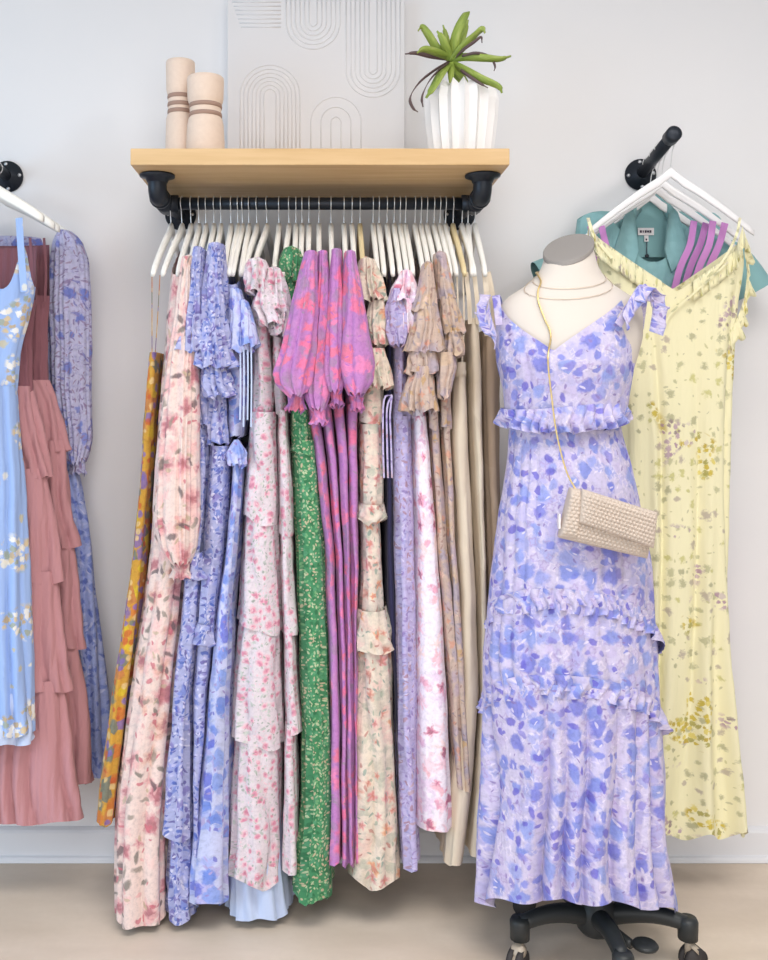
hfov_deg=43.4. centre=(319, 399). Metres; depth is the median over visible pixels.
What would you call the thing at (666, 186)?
clothes hanger
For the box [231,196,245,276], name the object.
clothes hanger
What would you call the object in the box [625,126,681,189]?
wall hook
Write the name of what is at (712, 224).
dress
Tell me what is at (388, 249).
clothes hanger
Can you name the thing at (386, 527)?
dress
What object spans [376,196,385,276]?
clothes hanger
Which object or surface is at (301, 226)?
clothes hanger
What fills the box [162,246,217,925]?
dress
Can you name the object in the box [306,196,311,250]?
clothes hanger
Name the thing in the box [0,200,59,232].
clothes hanger
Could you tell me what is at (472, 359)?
garment
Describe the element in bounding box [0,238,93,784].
dress
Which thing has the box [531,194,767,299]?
shirt
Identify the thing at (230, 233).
clothes hanger
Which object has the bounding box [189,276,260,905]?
dress
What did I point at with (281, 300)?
dress
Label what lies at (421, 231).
clothes hanger
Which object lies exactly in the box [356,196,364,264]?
clothes hanger
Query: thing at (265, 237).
clothes hanger
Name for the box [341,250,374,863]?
dress
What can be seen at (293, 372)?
dress
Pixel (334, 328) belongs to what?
dress
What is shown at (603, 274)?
necklace
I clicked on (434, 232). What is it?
clothes hanger
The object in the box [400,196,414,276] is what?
clothes hanger
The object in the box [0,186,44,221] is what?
clothes hanger
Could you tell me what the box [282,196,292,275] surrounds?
clothes hanger
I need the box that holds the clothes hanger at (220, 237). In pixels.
[215,196,224,244]
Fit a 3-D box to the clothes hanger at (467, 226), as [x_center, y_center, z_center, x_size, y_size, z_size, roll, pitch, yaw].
[0.369,-0.396,2.400,0.014,0.226,0.380,0,0,6]
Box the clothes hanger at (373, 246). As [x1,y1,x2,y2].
[369,196,379,269]
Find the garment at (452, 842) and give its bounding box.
[434,275,478,865]
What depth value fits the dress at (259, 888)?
2.22 m
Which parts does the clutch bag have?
chain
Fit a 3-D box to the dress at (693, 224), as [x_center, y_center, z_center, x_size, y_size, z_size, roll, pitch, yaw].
[0.841,0.160,2.474,0.314,1.239,0.042,0,0,0]
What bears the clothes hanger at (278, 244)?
hanging from the wall shelf
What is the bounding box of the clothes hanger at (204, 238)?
[199,196,209,248]
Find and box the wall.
[0,0,767,825]
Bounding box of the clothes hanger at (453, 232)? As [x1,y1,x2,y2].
[450,196,466,276]
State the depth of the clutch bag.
1.97 m
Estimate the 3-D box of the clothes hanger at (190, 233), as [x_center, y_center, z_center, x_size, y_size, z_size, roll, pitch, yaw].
[-0.322,-0.396,2.400,0.014,0.226,0.380,0,0,2]
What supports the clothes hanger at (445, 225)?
hanging from the wall shelf
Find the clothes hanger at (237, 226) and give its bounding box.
[227,196,241,276]
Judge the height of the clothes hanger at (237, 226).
0.226 m
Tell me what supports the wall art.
on the wall shelf
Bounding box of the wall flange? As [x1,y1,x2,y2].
[0,161,22,191]
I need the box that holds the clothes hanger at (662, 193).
[595,148,734,246]
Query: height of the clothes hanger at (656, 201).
0.262 m
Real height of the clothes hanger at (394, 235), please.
0.226 m
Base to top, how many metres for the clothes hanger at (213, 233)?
0.226 m
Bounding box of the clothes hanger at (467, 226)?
[462,211,472,294]
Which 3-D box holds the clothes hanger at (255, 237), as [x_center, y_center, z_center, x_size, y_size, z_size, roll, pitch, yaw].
[-0.157,-0.396,2.400,0.014,0.226,0.380,0,0,5]
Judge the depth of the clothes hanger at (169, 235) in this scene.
2.32 m
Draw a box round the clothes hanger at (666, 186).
[585,141,739,240]
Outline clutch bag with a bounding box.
[535,272,657,558]
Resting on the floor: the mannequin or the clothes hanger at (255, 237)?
the mannequin
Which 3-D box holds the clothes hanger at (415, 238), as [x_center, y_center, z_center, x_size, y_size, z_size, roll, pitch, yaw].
[0.237,-0.396,2.400,0.014,0.226,0.380,0,0,0]
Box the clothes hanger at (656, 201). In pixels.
[614,156,690,226]
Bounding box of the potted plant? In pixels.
[405,11,510,147]
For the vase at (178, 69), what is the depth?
2.37 m
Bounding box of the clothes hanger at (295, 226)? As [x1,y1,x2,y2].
[292,196,298,276]
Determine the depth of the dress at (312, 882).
2.22 m
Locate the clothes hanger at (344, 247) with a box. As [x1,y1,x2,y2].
[341,196,347,259]
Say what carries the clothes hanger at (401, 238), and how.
hanging from the wall shelf
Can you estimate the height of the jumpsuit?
1.400 m
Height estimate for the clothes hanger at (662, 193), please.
0.262 m
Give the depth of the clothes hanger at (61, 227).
2.50 m
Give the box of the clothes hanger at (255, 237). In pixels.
[242,196,264,276]
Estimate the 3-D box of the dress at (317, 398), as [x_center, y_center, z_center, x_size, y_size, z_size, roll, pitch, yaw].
[0.028,0.356,2.364,0.102,1.474,0.416,0,0,5]
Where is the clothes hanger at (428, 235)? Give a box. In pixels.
[422,196,434,262]
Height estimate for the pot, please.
0.200 m
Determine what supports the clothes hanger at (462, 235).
hanging from the wall shelf
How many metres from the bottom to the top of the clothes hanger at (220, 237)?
0.226 m
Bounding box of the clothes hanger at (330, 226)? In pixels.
[328,196,333,271]
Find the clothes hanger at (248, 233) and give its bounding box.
[239,196,254,276]
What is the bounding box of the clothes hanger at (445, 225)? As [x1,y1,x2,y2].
[443,196,458,276]
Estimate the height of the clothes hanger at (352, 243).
0.226 m
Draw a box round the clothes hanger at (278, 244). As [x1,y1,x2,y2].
[272,196,282,266]
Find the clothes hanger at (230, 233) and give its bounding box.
[225,196,237,283]
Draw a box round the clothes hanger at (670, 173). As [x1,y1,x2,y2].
[587,144,754,235]
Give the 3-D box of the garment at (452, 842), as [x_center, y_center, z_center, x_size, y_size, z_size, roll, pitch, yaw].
[0.332,0.402,2.375,0.097,1.383,0.304,0,0,0]
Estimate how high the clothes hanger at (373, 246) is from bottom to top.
0.226 m
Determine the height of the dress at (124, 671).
1.290 m
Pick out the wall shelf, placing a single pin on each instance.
(469, 175)
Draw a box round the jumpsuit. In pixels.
[479,268,499,603]
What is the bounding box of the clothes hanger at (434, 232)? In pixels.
[428,196,441,251]
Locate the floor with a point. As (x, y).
(49, 911)
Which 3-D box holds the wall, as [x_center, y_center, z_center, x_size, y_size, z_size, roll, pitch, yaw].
[0.000,-0.460,2.660,8.000,3.400,0.120,0,0,0]
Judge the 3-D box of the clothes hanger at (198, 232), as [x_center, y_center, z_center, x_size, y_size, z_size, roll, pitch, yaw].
[-0.302,-0.396,2.400,0.014,0.226,0.380,0,0,0]
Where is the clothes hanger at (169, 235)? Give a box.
[151,211,179,276]
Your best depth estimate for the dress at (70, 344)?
2.47 m
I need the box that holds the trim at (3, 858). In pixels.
[0,855,767,862]
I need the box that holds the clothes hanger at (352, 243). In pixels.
[349,196,356,258]
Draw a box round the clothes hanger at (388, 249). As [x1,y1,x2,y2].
[381,196,394,276]
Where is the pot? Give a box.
[424,76,498,147]
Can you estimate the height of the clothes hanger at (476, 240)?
0.226 m
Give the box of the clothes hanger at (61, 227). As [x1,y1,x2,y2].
[0,163,66,231]
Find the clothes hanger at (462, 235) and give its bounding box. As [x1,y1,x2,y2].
[452,211,476,286]
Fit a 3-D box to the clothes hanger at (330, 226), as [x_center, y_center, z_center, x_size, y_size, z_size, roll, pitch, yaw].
[0.027,-0.396,2.400,0.014,0.226,0.380,0,0,0]
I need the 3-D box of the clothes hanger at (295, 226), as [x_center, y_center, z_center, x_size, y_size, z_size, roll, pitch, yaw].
[-0.060,-0.396,2.400,0.014,0.226,0.380,0,0,0]
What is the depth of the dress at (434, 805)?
2.22 m
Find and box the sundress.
[0,217,35,745]
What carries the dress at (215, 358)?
hanging from the clothes hanger at (220, 237)
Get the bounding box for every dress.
[0,229,109,777]
[0,238,83,825]
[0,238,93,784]
[96,276,163,826]
[114,252,200,929]
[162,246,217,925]
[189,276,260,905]
[192,242,242,857]
[225,257,294,920]
[266,266,302,875]
[273,250,341,865]
[279,246,334,905]
[304,249,348,868]
[324,248,354,867]
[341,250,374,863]
[347,256,399,890]
[380,268,398,788]
[382,272,419,872]
[388,265,451,831]
[398,258,462,789]
[429,250,470,792]
[474,284,677,911]
[586,218,756,839]
[587,220,708,288]
[599,220,727,274]
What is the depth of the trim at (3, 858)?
2.58 m
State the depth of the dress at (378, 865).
2.22 m
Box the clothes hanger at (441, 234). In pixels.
[434,196,452,275]
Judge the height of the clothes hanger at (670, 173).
0.262 m
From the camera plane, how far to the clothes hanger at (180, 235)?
2.32 m
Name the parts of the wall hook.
rod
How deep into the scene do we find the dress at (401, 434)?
2.22 m
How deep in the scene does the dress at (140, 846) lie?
2.21 m
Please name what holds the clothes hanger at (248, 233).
hanging from the wall shelf
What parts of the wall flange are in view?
rod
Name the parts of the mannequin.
leg, leg, leg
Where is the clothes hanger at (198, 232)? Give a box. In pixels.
[190,196,204,254]
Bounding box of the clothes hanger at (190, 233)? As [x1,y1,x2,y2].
[176,196,194,276]
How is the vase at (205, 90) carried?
on the wall shelf
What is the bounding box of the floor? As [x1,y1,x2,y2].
[0,863,767,959]
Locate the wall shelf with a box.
[130,148,509,229]
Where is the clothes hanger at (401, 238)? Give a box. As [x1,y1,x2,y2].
[392,196,408,284]
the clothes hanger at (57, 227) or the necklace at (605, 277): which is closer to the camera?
the necklace at (605, 277)
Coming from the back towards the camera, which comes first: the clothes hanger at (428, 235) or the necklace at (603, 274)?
the clothes hanger at (428, 235)
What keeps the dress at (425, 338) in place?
hanging from the clothes hanger at (415, 238)
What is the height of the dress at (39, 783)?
1.417 m
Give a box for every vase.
[165,57,194,147]
[186,72,224,147]
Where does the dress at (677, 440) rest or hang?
hanging from the clothes hanger at (670, 173)
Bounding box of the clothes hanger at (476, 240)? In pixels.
[468,212,486,282]
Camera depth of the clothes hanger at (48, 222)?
2.34 m
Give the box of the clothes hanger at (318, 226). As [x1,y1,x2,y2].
[316,196,321,251]
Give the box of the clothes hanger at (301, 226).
[299,196,304,255]
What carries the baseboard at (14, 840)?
attached to the wall
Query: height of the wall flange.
0.084 m
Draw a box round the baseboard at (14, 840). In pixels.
[0,826,767,854]
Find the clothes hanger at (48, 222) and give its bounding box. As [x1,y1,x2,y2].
[0,199,54,229]
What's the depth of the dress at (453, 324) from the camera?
2.22 m
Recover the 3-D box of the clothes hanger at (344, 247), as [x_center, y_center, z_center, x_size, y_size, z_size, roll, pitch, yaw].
[0.060,-0.396,2.400,0.014,0.226,0.380,0,0,0]
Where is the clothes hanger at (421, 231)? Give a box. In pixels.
[414,196,430,264]
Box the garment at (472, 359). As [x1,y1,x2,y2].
[457,272,486,856]
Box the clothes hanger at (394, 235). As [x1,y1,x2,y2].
[387,196,402,280]
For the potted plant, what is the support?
on the wall shelf
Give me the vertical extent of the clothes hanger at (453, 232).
0.226 m
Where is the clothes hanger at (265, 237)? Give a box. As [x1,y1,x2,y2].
[254,196,277,266]
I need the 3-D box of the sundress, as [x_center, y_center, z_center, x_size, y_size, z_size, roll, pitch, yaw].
[-0.845,0.192,2.271,0.346,1.244,0.120,0,0,-2]
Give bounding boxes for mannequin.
[501,234,707,959]
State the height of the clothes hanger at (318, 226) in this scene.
0.226 m
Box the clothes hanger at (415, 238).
[408,196,423,269]
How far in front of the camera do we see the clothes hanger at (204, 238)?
2.38 m
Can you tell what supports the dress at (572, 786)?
on the mannequin
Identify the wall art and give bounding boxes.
[227,0,404,147]
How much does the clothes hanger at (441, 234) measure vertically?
0.226 m
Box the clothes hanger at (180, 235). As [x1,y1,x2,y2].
[161,196,190,276]
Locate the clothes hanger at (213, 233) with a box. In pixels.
[206,196,216,250]
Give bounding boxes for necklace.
[524,277,612,298]
[532,274,606,288]

